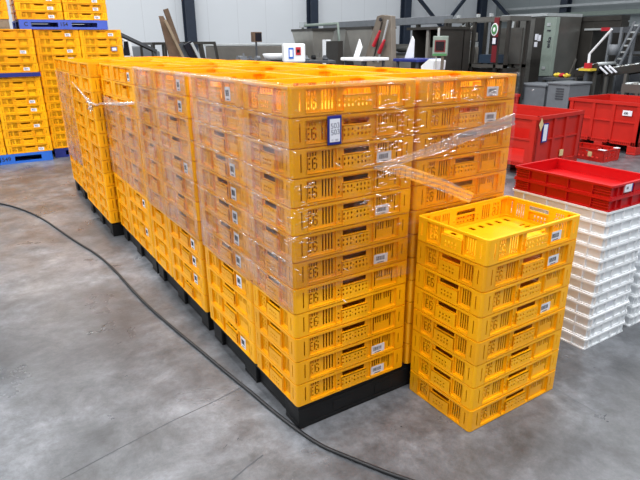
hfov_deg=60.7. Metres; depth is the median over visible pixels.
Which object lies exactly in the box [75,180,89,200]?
pallet
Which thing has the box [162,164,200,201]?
plastic crate
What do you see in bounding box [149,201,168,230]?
plastic crate
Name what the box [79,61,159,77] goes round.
plastic crate
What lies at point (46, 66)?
plastic crate
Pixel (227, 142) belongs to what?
plastic crate
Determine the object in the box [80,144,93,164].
plastic crate
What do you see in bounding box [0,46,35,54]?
plastic crate
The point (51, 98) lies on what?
plastic crate
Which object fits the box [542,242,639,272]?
crate
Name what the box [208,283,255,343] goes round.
plastic crate
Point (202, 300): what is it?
plastic crate
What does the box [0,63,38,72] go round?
plastic crate
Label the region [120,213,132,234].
plastic crate
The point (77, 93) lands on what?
plastic crate
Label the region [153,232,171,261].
plastic crate
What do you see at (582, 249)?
crate
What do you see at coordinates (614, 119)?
box
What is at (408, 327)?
plastic crate
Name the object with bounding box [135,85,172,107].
plastic crate
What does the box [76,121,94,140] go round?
plastic crate
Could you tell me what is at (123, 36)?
conveyor arm
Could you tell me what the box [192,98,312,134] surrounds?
plastic crate
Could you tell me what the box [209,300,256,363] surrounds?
plastic crate
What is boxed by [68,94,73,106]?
plastic crate
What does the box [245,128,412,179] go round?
plastic crate
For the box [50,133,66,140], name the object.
plastic crate
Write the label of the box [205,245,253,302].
plastic crate
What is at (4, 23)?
pallet
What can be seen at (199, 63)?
plastic crate
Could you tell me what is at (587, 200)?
crate
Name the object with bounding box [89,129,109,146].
plastic crate
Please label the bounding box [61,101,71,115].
plastic crate
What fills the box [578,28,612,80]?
swing arm
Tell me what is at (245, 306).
plastic crate
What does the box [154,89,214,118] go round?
plastic crate
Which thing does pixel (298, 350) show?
plastic crate
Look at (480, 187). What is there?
plastic crate
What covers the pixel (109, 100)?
plastic crate
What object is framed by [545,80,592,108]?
container
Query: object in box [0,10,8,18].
plastic crate
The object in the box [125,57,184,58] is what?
plastic crate
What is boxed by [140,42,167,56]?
frame
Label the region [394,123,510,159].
plastic crate
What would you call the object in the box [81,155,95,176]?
plastic crate
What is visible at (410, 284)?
plastic crate
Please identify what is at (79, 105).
plastic crate
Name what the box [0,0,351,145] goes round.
plastic crates
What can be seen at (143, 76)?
plastic crate
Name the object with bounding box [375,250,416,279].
plastic crate
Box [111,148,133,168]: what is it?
plastic crate
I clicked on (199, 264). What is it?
plastic crate
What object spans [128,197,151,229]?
plastic crate
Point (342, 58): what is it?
tabletop
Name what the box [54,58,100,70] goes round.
plastic crate
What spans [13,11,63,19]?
plastic crate
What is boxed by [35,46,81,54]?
plastic crate
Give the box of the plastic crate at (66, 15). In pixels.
[63,12,107,20]
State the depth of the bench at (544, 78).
11.06 m
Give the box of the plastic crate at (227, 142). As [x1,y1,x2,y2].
[194,120,309,160]
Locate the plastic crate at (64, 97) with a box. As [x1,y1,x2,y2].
[59,90,69,104]
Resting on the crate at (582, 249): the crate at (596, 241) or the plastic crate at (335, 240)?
the crate at (596, 241)
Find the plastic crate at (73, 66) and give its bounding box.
[67,60,118,75]
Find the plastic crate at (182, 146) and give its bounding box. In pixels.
[158,128,217,160]
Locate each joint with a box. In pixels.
[60,387,240,479]
[232,455,262,479]
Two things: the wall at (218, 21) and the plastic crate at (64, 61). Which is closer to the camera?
the plastic crate at (64, 61)
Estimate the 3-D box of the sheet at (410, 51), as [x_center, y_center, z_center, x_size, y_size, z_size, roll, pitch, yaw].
[1.501,-3.230,9.154,0.020,0.348,0.215,-13,23,-30]
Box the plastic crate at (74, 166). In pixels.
[71,160,80,176]
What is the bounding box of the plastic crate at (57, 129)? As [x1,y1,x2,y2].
[49,125,65,133]
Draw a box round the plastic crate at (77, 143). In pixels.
[75,138,80,150]
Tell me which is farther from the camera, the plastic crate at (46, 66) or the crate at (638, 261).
the plastic crate at (46, 66)
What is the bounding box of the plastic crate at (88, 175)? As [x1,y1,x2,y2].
[83,166,101,187]
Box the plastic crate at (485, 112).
[367,99,513,133]
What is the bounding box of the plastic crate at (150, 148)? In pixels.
[142,137,178,162]
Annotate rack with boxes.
[605,22,639,95]
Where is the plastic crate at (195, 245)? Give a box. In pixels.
[167,215,205,258]
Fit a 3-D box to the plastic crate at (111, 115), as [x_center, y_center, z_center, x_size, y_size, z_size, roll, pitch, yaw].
[-1.407,-1.042,4.491,0.598,0.110,0.398,-13,23,-30]
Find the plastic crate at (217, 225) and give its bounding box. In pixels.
[201,206,251,257]
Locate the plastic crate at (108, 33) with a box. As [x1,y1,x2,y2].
[75,30,120,37]
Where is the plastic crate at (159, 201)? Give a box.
[147,186,166,213]
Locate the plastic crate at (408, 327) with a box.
[389,321,440,343]
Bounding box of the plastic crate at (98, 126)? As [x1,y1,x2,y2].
[87,116,108,133]
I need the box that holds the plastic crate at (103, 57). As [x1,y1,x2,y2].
[101,57,136,58]
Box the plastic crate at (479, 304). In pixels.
[415,252,572,317]
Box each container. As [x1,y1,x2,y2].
[517,82,547,106]
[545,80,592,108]
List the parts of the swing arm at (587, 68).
post, arm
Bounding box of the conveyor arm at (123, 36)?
[121,33,156,55]
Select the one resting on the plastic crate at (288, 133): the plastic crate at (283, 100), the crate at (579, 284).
the plastic crate at (283, 100)
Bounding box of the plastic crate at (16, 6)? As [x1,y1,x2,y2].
[11,2,61,11]
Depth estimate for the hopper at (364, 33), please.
11.39 m
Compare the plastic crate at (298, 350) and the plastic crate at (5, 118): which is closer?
the plastic crate at (298, 350)
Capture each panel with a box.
[122,39,132,56]
[322,40,342,64]
[365,15,395,67]
[432,28,448,69]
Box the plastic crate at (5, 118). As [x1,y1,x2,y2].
[0,112,47,122]
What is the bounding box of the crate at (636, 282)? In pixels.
[631,274,639,285]
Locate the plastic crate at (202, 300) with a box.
[172,264,209,311]
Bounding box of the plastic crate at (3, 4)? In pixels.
[0,1,7,9]
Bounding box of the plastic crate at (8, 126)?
[0,120,48,130]
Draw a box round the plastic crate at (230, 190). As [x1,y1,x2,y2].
[198,164,266,210]
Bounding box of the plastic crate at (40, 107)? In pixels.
[0,104,45,114]
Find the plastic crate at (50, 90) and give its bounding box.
[42,87,58,94]
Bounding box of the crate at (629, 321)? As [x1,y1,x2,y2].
[623,313,639,326]
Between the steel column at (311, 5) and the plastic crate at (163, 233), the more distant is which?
the steel column at (311, 5)
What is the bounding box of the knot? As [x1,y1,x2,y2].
[86,98,92,111]
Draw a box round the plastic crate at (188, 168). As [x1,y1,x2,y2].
[160,146,198,181]
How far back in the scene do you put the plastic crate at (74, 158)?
6.13 m
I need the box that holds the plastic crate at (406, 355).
[402,342,437,363]
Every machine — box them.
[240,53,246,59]
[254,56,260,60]
[282,43,304,62]
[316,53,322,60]
[407,26,470,85]
[444,13,530,103]
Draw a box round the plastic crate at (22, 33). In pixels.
[0,29,32,37]
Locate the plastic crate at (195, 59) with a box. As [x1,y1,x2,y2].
[153,59,217,61]
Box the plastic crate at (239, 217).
[200,181,267,234]
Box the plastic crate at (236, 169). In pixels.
[196,143,265,186]
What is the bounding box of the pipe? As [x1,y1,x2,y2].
[499,0,639,10]
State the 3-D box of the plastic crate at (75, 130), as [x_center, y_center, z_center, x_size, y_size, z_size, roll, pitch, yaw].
[-2.242,-1.142,5.778,0.598,0.110,0.398,-13,23,-30]
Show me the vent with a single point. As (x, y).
(559, 92)
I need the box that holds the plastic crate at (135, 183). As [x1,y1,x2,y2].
[125,170,148,199]
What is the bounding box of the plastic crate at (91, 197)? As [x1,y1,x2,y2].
[87,189,100,211]
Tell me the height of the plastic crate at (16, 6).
0.110 m
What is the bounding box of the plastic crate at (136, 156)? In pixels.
[121,141,144,167]
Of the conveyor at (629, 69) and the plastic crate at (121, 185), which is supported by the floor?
the conveyor at (629, 69)
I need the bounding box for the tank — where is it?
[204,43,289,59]
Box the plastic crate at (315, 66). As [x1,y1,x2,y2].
[282,64,372,75]
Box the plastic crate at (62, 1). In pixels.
[61,0,105,3]
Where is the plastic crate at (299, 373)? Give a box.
[255,317,403,384]
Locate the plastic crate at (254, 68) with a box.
[221,66,318,79]
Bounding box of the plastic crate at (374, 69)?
[330,67,448,78]
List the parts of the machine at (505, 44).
rail, rail, rail, rail, cross rail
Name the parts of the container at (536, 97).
lid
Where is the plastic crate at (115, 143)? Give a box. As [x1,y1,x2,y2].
[109,134,133,154]
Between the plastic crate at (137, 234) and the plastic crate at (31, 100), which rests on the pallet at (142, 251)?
the plastic crate at (137, 234)
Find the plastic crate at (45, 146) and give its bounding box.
[4,142,52,154]
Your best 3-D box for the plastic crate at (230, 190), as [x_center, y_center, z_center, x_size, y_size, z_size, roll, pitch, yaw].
[-0.314,-0.298,2.742,0.398,0.110,0.598,-13,23,-30]
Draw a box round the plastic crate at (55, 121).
[48,118,64,125]
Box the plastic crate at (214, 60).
[175,60,250,65]
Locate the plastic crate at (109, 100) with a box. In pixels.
[103,92,127,110]
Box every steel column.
[181,0,197,50]
[306,0,318,28]
[399,0,411,43]
[475,0,487,62]
[559,0,571,12]
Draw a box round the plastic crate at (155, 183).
[145,170,164,196]
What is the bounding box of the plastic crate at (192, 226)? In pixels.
[165,199,203,240]
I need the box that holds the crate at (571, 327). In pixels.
[562,312,626,338]
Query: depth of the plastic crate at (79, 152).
5.77 m
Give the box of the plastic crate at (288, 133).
[243,108,413,149]
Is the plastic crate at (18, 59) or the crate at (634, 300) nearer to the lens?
the crate at (634, 300)
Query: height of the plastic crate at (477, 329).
0.110 m
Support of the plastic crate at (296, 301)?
on the plastic crate at (368, 304)
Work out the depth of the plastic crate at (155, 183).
3.62 m
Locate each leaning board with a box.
[159,16,180,56]
[179,42,189,57]
[183,41,196,57]
[190,42,200,57]
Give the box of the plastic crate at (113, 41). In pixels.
[79,38,122,45]
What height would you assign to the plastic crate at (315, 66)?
0.110 m
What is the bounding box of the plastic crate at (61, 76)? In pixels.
[56,69,65,81]
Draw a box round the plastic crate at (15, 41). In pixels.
[0,38,34,46]
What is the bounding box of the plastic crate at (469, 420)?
[409,365,555,431]
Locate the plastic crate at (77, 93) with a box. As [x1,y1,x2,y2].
[71,85,88,101]
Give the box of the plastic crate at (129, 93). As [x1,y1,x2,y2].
[113,81,136,101]
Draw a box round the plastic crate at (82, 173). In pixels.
[80,169,85,182]
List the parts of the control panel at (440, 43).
post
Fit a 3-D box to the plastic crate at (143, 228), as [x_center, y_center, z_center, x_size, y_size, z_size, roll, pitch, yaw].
[-1.212,-0.140,4.307,0.398,0.110,0.598,-13,23,-30]
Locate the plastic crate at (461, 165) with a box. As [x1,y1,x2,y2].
[395,147,508,185]
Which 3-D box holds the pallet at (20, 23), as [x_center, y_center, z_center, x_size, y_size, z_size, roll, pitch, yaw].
[-3.936,-3.238,8.258,1.176,0.124,1.014,-13,23,-30]
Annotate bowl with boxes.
[262,53,281,60]
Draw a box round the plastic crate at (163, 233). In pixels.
[151,217,170,246]
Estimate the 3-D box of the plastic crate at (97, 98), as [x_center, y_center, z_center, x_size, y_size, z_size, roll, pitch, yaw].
[-1.709,-1.260,4.770,0.598,0.110,0.398,-13,23,-30]
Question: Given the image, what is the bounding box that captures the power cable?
[0,203,414,479]
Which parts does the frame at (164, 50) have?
rail, leg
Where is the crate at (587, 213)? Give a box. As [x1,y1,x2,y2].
[513,188,639,224]
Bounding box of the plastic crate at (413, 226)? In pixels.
[393,183,503,233]
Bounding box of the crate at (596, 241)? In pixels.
[511,210,639,248]
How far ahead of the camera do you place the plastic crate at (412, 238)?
2.48 m
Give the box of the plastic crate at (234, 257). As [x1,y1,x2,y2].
[203,225,252,280]
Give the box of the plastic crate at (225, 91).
[190,72,317,107]
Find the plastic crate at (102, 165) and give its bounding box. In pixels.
[92,154,113,172]
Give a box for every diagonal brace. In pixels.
[418,0,441,25]
[442,0,465,25]
[492,0,512,21]
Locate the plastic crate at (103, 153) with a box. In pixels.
[91,142,111,159]
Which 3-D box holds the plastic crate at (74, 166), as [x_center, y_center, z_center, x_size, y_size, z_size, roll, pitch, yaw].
[-2.595,-0.843,6.280,0.398,0.110,0.598,-13,23,-30]
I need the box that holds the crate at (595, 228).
[511,201,639,236]
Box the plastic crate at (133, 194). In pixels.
[127,184,150,214]
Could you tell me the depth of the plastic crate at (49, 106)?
8.10 m
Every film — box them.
[296,81,510,288]
[373,165,473,202]
[376,113,514,167]
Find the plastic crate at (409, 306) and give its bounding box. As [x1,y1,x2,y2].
[378,295,440,322]
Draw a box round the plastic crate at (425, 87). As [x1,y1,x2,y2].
[364,71,516,106]
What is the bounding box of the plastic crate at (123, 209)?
[118,200,131,222]
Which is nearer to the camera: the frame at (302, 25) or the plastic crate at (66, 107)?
the plastic crate at (66, 107)
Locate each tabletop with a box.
[341,57,388,60]
[393,58,440,61]
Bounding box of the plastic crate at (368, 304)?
[253,275,405,338]
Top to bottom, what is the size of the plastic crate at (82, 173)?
0.110 m
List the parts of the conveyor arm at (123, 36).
rail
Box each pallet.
[0,19,9,28]
[0,150,52,164]
[12,19,107,29]
[52,147,69,157]
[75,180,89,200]
[90,201,123,235]
[123,226,158,273]
[158,259,213,330]
[213,320,425,428]
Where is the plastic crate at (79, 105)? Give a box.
[72,97,85,114]
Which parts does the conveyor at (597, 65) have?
rail, leg, leg, leg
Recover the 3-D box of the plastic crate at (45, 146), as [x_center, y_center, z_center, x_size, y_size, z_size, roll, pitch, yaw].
[-4.333,-1.388,8.131,0.598,0.110,0.398,-13,23,-30]
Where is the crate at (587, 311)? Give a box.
[565,291,630,317]
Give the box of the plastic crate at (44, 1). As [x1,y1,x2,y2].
[11,0,60,3]
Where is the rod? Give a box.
[569,59,576,74]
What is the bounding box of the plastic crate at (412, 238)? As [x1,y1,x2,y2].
[390,218,481,257]
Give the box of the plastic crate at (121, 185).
[114,174,127,195]
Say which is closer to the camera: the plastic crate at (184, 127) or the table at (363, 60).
the plastic crate at (184, 127)
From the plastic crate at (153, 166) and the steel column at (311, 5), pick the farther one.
the steel column at (311, 5)
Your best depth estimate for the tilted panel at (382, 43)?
9.35 m
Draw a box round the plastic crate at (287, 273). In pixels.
[250,221,407,288]
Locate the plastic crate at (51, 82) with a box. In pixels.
[40,79,57,86]
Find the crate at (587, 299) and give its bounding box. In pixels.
[567,280,633,306]
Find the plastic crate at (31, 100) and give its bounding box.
[0,96,44,105]
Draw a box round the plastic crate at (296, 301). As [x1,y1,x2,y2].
[252,256,406,314]
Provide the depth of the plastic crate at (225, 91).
2.55 m
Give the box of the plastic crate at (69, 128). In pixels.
[64,121,74,136]
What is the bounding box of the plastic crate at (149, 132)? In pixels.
[140,120,176,144]
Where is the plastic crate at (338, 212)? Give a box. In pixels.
[248,176,410,236]
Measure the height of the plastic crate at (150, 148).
0.110 m
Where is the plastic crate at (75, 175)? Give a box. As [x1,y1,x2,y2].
[72,169,82,187]
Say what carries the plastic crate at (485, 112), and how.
on the plastic crate at (502, 140)
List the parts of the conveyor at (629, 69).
leg, rail, leg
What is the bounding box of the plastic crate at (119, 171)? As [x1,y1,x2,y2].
[112,161,125,182]
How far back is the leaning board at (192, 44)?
10.55 m
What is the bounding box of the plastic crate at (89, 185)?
[85,178,98,199]
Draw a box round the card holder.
[327,115,341,144]
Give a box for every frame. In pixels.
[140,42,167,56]
[180,42,218,59]
[299,22,339,40]
[323,15,452,72]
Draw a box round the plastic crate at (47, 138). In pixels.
[3,135,50,146]
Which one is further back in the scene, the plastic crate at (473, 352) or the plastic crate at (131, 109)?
the plastic crate at (131, 109)
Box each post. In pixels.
[163,8,179,43]
[164,19,183,56]
[251,32,261,55]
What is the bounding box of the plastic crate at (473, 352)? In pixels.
[413,303,564,365]
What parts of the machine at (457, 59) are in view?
plate, plate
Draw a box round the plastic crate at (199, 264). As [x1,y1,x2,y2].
[169,232,206,276]
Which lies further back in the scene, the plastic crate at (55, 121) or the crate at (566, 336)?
the plastic crate at (55, 121)
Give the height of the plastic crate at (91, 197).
0.110 m
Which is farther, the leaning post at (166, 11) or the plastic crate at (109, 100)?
the leaning post at (166, 11)
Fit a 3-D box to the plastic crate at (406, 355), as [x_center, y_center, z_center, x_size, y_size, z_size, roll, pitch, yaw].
[0.568,0.448,2.970,0.598,0.110,0.398,-13,23,-30]
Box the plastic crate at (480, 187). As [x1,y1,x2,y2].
[392,170,505,210]
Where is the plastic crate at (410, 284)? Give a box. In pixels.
[374,272,414,301]
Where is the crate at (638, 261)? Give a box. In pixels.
[635,253,639,264]
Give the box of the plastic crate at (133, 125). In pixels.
[117,111,140,135]
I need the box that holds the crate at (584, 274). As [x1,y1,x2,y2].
[538,255,637,283]
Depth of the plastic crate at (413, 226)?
2.53 m
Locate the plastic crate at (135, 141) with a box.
[119,126,142,151]
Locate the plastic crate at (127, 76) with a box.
[111,63,187,84]
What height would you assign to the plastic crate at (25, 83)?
0.110 m
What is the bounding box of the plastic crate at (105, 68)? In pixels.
[99,62,184,79]
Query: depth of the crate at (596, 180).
3.06 m
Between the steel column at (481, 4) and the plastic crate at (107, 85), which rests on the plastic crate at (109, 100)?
the plastic crate at (107, 85)
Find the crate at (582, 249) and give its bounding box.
[559,237,639,260]
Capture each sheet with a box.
[354,39,361,56]
[405,36,414,57]
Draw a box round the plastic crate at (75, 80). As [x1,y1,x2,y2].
[69,73,86,88]
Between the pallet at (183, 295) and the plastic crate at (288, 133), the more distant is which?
the pallet at (183, 295)
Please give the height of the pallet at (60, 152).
0.134 m
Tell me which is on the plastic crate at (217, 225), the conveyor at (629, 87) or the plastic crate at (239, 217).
the plastic crate at (239, 217)
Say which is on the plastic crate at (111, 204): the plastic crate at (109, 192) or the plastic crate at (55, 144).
the plastic crate at (109, 192)
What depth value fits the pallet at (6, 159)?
7.99 m
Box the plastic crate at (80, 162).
[79,159,83,171]
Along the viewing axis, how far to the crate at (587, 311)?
3.03 m
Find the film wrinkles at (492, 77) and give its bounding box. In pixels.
[290,77,533,256]
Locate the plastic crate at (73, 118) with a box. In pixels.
[72,116,76,128]
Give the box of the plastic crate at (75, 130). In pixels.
[74,127,78,139]
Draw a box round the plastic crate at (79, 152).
[77,148,81,160]
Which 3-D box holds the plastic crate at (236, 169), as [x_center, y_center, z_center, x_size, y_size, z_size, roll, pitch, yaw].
[-0.316,-0.405,2.705,0.398,0.110,0.598,-13,23,-30]
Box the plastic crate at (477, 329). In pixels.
[414,281,568,341]
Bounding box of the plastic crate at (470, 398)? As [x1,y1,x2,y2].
[411,346,558,409]
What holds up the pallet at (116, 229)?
on the floor
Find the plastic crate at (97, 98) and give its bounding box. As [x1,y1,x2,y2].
[83,89,104,105]
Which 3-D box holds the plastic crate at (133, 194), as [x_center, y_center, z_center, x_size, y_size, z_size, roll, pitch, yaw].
[-1.213,-0.352,4.231,0.398,0.110,0.598,-13,23,-30]
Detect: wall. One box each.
[6,0,496,56]
[496,0,639,67]
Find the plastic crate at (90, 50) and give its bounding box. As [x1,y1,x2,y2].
[81,45,122,53]
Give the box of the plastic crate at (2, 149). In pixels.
[0,147,5,154]
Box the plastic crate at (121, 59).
[119,59,161,60]
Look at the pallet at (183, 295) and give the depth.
3.58 m
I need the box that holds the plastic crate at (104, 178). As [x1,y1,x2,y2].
[94,164,115,185]
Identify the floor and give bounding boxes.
[0,141,639,479]
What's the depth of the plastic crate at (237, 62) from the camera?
4.56 m
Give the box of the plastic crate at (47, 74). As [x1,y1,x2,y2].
[39,71,56,78]
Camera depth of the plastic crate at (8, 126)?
7.88 m
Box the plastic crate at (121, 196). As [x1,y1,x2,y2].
[116,187,129,209]
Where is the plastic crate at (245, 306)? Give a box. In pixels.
[206,264,254,323]
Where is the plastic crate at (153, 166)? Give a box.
[144,154,178,179]
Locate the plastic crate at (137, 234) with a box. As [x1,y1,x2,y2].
[132,224,154,257]
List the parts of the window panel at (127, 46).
pane, frame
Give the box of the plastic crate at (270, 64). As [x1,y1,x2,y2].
[226,63,313,70]
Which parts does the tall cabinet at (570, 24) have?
door, trim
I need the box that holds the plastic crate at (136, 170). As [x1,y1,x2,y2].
[123,155,146,183]
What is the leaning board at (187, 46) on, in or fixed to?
on the floor
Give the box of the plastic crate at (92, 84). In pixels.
[81,76,102,91]
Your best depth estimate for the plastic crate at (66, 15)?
8.00 m
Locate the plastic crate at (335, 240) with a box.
[249,204,408,262]
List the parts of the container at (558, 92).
lid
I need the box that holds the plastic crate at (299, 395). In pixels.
[256,344,402,406]
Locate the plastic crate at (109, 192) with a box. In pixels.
[96,176,117,198]
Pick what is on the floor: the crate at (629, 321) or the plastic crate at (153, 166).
the crate at (629, 321)
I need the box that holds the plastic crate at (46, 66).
[38,62,55,70]
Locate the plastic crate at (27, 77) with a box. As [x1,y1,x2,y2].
[0,71,39,80]
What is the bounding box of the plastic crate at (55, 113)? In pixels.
[46,110,63,118]
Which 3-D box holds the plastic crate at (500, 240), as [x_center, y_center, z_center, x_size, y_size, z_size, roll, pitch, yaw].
[0.789,-0.057,2.420,0.598,0.110,0.399,-13,23,-31]
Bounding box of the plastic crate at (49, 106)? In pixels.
[44,102,61,110]
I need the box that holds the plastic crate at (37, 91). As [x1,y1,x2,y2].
[0,88,42,97]
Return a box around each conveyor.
[574,62,616,95]
[602,63,639,93]
[621,82,639,95]
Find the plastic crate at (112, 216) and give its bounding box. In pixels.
[100,202,120,222]
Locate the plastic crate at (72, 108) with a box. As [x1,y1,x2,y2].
[70,105,74,116]
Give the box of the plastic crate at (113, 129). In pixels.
[107,121,131,139]
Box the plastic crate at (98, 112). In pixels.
[85,103,105,119]
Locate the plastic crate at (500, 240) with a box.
[418,195,579,266]
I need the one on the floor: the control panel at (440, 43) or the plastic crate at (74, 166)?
the control panel at (440, 43)
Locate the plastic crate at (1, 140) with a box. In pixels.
[0,139,4,146]
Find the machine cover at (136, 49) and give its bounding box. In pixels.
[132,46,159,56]
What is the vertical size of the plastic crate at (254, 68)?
0.110 m
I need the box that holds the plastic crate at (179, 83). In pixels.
[152,68,255,95]
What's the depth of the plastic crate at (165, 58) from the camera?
5.68 m
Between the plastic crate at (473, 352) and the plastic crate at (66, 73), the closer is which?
the plastic crate at (473, 352)
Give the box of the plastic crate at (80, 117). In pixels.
[74,109,87,127]
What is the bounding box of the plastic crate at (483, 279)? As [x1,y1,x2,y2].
[416,219,576,292]
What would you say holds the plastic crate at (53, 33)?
on the plastic crate at (66, 41)
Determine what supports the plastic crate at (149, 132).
on the plastic crate at (150, 148)
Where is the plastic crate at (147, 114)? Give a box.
[137,103,174,126]
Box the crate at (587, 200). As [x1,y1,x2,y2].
[514,177,639,211]
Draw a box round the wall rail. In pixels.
[566,9,639,15]
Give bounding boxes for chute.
[421,59,445,69]
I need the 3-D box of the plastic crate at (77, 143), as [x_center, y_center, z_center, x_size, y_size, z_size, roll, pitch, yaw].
[-2.241,-1.036,5.815,0.598,0.110,0.398,-13,23,-30]
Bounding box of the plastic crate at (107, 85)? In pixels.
[101,78,125,95]
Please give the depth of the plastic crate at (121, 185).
4.51 m
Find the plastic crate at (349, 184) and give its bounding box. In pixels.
[246,149,411,208]
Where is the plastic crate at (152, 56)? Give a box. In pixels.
[137,56,166,57]
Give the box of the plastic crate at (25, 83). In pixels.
[0,80,41,89]
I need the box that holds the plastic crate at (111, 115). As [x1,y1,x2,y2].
[105,107,129,125]
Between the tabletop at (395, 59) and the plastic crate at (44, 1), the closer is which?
the plastic crate at (44, 1)
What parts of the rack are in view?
motor, rail, ladder rail, rail, ladder rail, rail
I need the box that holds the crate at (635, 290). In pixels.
[629,284,639,295]
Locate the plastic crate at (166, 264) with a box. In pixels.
[154,246,186,277]
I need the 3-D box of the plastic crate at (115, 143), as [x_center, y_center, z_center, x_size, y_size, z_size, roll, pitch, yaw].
[-1.404,-0.831,4.568,0.598,0.110,0.398,-13,23,-30]
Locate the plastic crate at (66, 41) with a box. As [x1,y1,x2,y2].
[34,38,79,45]
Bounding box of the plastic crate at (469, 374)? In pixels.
[412,324,561,387]
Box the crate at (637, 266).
[634,263,639,275]
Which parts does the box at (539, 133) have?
card frame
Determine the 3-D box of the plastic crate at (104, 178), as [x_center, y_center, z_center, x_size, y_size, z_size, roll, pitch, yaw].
[-1.703,-0.625,4.999,0.598,0.110,0.398,-13,23,-30]
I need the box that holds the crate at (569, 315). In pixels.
[564,301,629,328]
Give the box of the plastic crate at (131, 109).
[115,96,138,118]
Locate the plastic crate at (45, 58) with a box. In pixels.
[36,54,81,62]
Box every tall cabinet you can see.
[502,13,582,93]
[573,15,637,94]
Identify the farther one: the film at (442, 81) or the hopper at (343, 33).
the hopper at (343, 33)
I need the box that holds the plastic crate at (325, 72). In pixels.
[268,69,391,96]
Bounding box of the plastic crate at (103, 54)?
[81,53,123,57]
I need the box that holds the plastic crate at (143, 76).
[133,65,239,88]
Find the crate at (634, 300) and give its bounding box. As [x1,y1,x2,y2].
[627,294,639,306]
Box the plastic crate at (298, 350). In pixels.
[254,304,404,362]
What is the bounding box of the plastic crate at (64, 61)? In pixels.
[63,58,124,71]
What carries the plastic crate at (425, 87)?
on the plastic crate at (485, 112)
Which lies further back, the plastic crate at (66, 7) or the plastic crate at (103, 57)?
the plastic crate at (66, 7)
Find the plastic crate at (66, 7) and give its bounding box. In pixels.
[61,3,106,11]
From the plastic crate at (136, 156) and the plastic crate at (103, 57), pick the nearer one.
the plastic crate at (136, 156)
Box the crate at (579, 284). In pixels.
[555,268,635,295]
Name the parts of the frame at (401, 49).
rail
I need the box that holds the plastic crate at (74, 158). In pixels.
[69,150,79,167]
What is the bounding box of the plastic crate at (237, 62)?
[220,61,289,63]
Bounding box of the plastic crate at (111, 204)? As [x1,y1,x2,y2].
[98,190,118,210]
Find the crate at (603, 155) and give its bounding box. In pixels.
[577,142,619,162]
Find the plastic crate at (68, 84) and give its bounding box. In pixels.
[67,83,71,94]
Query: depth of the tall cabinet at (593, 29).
12.43 m
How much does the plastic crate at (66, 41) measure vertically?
0.110 m
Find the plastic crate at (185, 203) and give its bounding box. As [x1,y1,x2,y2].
[164,182,201,221]
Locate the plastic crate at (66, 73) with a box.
[65,71,69,82]
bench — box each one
[254,59,335,64]
[542,77,582,81]
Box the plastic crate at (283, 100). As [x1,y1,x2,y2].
[242,75,415,117]
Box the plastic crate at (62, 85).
[58,80,68,93]
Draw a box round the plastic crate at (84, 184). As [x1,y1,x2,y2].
[82,180,86,191]
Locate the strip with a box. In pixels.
[0,72,40,76]
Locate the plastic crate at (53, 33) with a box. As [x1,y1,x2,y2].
[32,29,78,37]
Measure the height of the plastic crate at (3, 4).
0.110 m
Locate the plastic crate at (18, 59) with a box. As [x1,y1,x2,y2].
[0,55,36,63]
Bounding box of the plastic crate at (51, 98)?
[43,94,60,102]
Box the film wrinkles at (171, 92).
[171,92,344,301]
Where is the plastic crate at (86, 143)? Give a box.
[78,133,91,152]
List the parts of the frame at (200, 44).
leg, rail, leg, leg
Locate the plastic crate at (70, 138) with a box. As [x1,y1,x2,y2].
[66,131,76,146]
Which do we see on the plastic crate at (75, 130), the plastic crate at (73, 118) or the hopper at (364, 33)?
the plastic crate at (73, 118)
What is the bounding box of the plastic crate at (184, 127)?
[156,109,215,139]
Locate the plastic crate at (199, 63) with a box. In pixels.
[166,62,235,72]
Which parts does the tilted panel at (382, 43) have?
red lever, rod, red lever, rod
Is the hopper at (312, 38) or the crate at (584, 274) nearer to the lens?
the crate at (584, 274)
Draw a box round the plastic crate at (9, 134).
[2,127,49,138]
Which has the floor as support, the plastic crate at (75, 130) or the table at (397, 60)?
the table at (397, 60)
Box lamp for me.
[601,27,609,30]
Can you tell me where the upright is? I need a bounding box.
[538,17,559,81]
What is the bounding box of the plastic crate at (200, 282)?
[171,248,208,294]
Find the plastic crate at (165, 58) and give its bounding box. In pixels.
[162,58,200,59]
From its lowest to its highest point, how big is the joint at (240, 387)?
0.001 m
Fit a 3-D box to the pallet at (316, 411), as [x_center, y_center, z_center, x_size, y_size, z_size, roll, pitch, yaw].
[0.141,0.535,3.087,1.176,0.125,0.982,-13,23,-30]
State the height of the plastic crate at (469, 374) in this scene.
0.110 m
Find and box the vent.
[555,88,563,99]
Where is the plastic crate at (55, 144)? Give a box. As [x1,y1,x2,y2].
[51,140,67,148]
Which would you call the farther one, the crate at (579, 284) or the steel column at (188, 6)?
the steel column at (188, 6)
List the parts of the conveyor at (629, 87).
rail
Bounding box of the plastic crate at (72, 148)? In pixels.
[67,140,77,156]
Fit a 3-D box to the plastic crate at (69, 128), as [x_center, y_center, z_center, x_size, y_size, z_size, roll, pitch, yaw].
[-2.597,-1.266,6.129,0.398,0.110,0.598,-13,23,-30]
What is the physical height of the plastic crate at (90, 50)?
0.110 m
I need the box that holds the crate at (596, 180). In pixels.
[515,158,639,198]
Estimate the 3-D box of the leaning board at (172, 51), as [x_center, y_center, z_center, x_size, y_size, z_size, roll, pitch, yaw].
[-2.566,-3.225,10.650,0.927,2.094,0.050,-13,23,-30]
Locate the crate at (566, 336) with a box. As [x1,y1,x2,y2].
[560,321,624,349]
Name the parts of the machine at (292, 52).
red panel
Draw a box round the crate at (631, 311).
[625,304,639,316]
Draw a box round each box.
[462,104,584,168]
[481,94,519,103]
[568,94,639,155]
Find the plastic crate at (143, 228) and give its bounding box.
[130,211,153,243]
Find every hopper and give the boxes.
[291,28,334,63]
[332,27,353,65]
[345,26,373,65]
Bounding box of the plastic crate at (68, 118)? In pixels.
[63,111,72,125]

